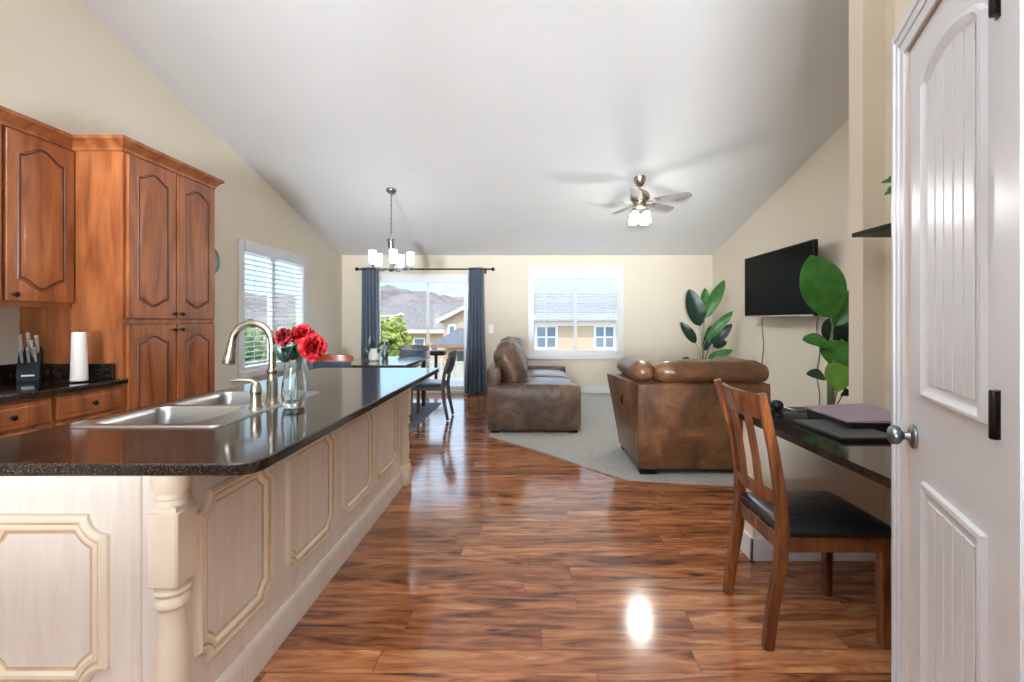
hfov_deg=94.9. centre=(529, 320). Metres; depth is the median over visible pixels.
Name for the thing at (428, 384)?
dining chair
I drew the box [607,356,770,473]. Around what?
sofa
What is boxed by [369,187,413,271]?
chandelier
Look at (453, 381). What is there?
deck
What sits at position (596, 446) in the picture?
area rug
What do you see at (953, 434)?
door
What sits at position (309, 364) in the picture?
dining chair
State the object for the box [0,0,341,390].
wall
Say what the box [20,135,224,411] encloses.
pantry cabinet
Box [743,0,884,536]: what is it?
wall
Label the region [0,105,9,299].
upper cabinet
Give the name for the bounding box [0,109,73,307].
upper cabinet
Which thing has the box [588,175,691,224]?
ceiling fan
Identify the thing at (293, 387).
glass vase
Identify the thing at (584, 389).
baseboard
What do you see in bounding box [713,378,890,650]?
desk chair
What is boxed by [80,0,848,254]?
ceiling
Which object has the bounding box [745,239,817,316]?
television
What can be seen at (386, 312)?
house
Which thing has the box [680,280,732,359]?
potted plant
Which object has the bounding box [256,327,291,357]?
ground
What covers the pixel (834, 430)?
laptop
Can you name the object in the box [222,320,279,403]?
kitchen faucet
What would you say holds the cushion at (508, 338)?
on the leather sofa at (521, 395)
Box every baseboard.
[580,386,609,392]
[740,530,874,560]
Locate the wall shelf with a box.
[852,223,890,236]
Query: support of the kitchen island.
on the floor
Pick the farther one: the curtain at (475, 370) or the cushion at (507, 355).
the curtain at (475, 370)
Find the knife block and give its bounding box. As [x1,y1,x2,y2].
[16,347,42,381]
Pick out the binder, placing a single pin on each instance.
(882, 427)
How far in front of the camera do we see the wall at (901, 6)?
1.34 m
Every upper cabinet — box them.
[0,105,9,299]
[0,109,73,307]
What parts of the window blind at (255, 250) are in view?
rail, head rail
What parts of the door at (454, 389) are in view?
sash, sash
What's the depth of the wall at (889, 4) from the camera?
2.53 m
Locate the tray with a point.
(89, 380)
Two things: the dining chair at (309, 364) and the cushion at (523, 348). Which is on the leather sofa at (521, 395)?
the cushion at (523, 348)
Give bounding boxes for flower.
[273,327,294,361]
[281,323,315,354]
[283,333,327,361]
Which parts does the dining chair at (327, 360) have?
backrest, rail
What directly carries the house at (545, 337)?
on the ground
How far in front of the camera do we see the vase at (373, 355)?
6.35 m
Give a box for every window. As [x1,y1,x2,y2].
[236,238,306,377]
[527,266,624,358]
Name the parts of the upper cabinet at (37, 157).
knob, light rail, crown moulding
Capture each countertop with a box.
[0,363,127,402]
[0,368,438,475]
[738,407,890,488]
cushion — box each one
[493,340,527,382]
[503,337,527,368]
[505,336,526,359]
[526,377,571,382]
[527,370,568,378]
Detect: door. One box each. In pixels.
[378,274,468,392]
[886,0,1000,681]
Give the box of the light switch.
[489,325,493,332]
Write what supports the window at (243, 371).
in the wall at (62, 67)
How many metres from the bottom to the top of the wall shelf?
0.057 m
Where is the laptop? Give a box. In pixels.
[794,420,887,440]
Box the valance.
[382,274,468,282]
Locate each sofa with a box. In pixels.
[487,336,580,432]
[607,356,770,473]
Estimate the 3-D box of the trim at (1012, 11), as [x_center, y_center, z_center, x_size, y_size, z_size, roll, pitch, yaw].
[0.952,0.221,1.091,0.013,2.158,0.738,0,0,24]
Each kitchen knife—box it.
[18,334,23,352]
[19,348,22,362]
[26,332,30,351]
[26,347,29,362]
[29,340,33,356]
[33,347,36,361]
[34,335,39,352]
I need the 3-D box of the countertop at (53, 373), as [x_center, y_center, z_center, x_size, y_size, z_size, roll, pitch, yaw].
[-3.017,0.346,2.424,0.723,0.132,1.367,0,0,0]
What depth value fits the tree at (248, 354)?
13.14 m
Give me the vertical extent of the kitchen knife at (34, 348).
0.126 m
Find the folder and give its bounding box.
[805,403,890,422]
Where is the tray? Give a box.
[61,379,97,382]
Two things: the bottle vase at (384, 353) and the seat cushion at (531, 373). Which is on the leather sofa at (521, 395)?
the seat cushion at (531, 373)
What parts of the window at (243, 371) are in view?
sill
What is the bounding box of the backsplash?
[0,363,114,380]
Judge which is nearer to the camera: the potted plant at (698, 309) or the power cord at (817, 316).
the power cord at (817, 316)
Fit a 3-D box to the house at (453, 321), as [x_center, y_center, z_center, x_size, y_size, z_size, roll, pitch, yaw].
[-2.675,1.185,24.700,3.310,4.030,11.160,0,0,0]
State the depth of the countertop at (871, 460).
1.91 m
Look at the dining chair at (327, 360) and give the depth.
5.53 m
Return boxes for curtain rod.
[355,267,493,273]
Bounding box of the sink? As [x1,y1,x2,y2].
[69,378,318,427]
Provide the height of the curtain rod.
0.104 m
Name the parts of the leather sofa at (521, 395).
frame, arm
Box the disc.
[215,249,219,273]
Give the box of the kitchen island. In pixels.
[0,389,410,681]
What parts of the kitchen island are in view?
panel moulding, turned post, panel moulding, baseboard, panel moulding, panel moulding, panel moulding, turned post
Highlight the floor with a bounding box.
[253,393,890,681]
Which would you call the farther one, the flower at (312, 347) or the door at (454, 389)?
the door at (454, 389)
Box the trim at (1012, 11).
[891,0,1023,681]
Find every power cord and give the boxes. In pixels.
[762,317,763,381]
[816,316,819,404]
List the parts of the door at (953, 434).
knob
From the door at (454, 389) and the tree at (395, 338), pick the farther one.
the tree at (395, 338)
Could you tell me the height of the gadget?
0.055 m
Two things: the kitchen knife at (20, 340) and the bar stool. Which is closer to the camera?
the kitchen knife at (20, 340)
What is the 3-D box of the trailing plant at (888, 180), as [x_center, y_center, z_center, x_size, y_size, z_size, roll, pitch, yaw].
[1.736,-0.572,2.023,0.434,0.229,0.314,0,0,0]
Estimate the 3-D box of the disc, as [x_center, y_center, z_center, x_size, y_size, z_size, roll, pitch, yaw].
[-3.370,-0.640,4.960,0.017,0.300,0.300,0,0,0]
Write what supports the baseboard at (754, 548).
attached to the wall at (889, 4)
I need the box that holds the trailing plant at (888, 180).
[881,176,890,194]
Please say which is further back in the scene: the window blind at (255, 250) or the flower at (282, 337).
the window blind at (255, 250)
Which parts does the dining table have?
leg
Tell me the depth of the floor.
2.26 m
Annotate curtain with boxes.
[361,267,378,357]
[464,267,486,393]
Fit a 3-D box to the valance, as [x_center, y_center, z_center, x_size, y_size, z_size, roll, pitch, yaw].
[-1.875,-0.760,8.411,1.550,0.150,0.042,0,0,0]
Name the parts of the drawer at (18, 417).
knob, door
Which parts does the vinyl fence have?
panel, post, panel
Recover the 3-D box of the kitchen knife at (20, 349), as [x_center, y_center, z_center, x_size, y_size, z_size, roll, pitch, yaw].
[-3.163,0.230,2.924,0.012,0.126,0.087,0,0,-38]
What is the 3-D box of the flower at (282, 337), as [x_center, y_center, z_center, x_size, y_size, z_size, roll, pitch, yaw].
[-1.063,0.190,2.029,0.076,0.328,0.099,0,0,-37]
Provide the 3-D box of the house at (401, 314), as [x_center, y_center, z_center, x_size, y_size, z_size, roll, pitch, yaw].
[-11.400,1.210,45.985,4.800,3.980,8.830,0,0,0]
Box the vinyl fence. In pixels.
[417,359,463,377]
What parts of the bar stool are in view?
seat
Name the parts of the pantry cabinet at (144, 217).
crown moulding, door, door, door, door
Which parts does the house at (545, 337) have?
pane, pane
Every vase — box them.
[280,348,305,408]
[368,348,379,360]
[381,341,388,358]
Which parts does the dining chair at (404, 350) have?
rail, backrest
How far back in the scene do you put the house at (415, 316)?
31.89 m
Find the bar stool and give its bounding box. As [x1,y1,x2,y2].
[430,350,446,378]
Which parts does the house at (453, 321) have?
pane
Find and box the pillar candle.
[70,329,88,380]
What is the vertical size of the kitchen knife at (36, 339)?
0.145 m
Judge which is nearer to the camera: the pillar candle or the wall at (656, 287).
the pillar candle
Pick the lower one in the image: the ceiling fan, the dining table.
the dining table
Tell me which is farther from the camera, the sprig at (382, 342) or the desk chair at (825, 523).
the sprig at (382, 342)
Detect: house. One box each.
[381,307,408,319]
[385,312,404,323]
[394,303,463,360]
[430,305,463,360]
[534,293,616,349]
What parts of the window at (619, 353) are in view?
sill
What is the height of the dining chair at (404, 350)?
0.909 m
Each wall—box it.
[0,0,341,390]
[342,255,711,385]
[712,119,848,406]
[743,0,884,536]
[885,0,894,525]
[895,0,941,681]
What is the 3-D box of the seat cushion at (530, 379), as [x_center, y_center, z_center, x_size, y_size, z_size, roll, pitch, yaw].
[0.163,0.895,6.175,0.826,0.264,1.033,0,0,0]
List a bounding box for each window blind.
[245,242,303,364]
[534,271,617,325]
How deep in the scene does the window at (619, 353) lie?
8.43 m
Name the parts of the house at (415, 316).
pane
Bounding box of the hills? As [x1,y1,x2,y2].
[245,284,463,326]
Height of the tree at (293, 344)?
4.017 m
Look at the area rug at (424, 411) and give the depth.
6.64 m
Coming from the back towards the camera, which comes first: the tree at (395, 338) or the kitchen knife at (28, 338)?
the tree at (395, 338)
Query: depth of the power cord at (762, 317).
6.60 m
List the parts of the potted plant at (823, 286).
stem, stem, stem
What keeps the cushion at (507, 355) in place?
on the leather sofa at (521, 395)
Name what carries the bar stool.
on the deck
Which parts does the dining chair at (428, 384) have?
leg, leg, seat, seat frame, leg, leg, backrest, rail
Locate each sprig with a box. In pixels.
[363,336,380,358]
[377,341,393,349]
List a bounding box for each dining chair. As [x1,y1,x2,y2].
[306,360,312,369]
[313,354,353,368]
[398,345,428,400]
[409,350,456,420]
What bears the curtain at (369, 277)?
hanging from the curtain rod
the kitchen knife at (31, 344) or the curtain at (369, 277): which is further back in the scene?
the curtain at (369, 277)
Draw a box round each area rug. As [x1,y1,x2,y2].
[408,403,440,432]
[489,393,733,485]
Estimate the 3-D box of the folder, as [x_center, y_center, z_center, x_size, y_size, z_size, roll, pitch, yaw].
[1.617,0.450,2.320,0.325,0.030,0.360,0,0,3]
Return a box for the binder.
[807,409,890,432]
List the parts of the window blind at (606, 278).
head rail, rail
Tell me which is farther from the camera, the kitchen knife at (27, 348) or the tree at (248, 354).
the tree at (248, 354)
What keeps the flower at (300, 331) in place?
in the glass vase at (293, 387)
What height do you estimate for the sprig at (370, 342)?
0.319 m
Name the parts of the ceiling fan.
blade, blade, lamp shade, lamp shade, blade, lamp shade, lamp shade, blade, blade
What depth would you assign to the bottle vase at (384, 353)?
6.72 m
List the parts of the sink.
bowl, bowl, lever, faucet handle, post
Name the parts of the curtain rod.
rod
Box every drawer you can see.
[0,395,50,438]
[51,384,121,427]
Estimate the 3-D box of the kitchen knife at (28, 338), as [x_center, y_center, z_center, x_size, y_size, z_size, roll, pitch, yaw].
[-3.160,0.149,2.966,0.016,0.158,0.108,0,0,-38]
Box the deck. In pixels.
[430,378,463,385]
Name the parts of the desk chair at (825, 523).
leg, rail, rail, leg, seat frame, seat, leg, leg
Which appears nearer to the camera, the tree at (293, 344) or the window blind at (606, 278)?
the window blind at (606, 278)
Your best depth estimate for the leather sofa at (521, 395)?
5.39 m
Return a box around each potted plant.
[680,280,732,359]
[799,255,848,404]
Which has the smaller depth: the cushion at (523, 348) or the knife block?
the knife block
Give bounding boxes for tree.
[245,326,292,365]
[286,313,295,345]
[381,315,413,355]
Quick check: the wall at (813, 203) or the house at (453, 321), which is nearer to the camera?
the wall at (813, 203)
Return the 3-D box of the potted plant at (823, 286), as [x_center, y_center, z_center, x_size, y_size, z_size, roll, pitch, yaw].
[2.369,0.390,3.677,0.907,1.796,0.418,0,0,-43]
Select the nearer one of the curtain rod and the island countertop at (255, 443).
the island countertop at (255, 443)
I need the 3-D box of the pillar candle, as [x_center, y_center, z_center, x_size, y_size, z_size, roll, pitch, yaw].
[-2.820,0.212,2.940,0.086,0.320,0.086,0,0,0]
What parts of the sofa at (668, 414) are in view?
arm, backrest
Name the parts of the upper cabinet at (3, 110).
door, crown moulding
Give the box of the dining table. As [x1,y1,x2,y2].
[351,356,430,405]
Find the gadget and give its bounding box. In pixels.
[770,400,806,410]
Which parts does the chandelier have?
lamp shade, lamp shade, stem, lamp shade, lamp shade, lamp shade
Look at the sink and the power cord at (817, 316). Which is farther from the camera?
the power cord at (817, 316)
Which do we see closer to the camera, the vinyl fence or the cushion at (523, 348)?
the cushion at (523, 348)

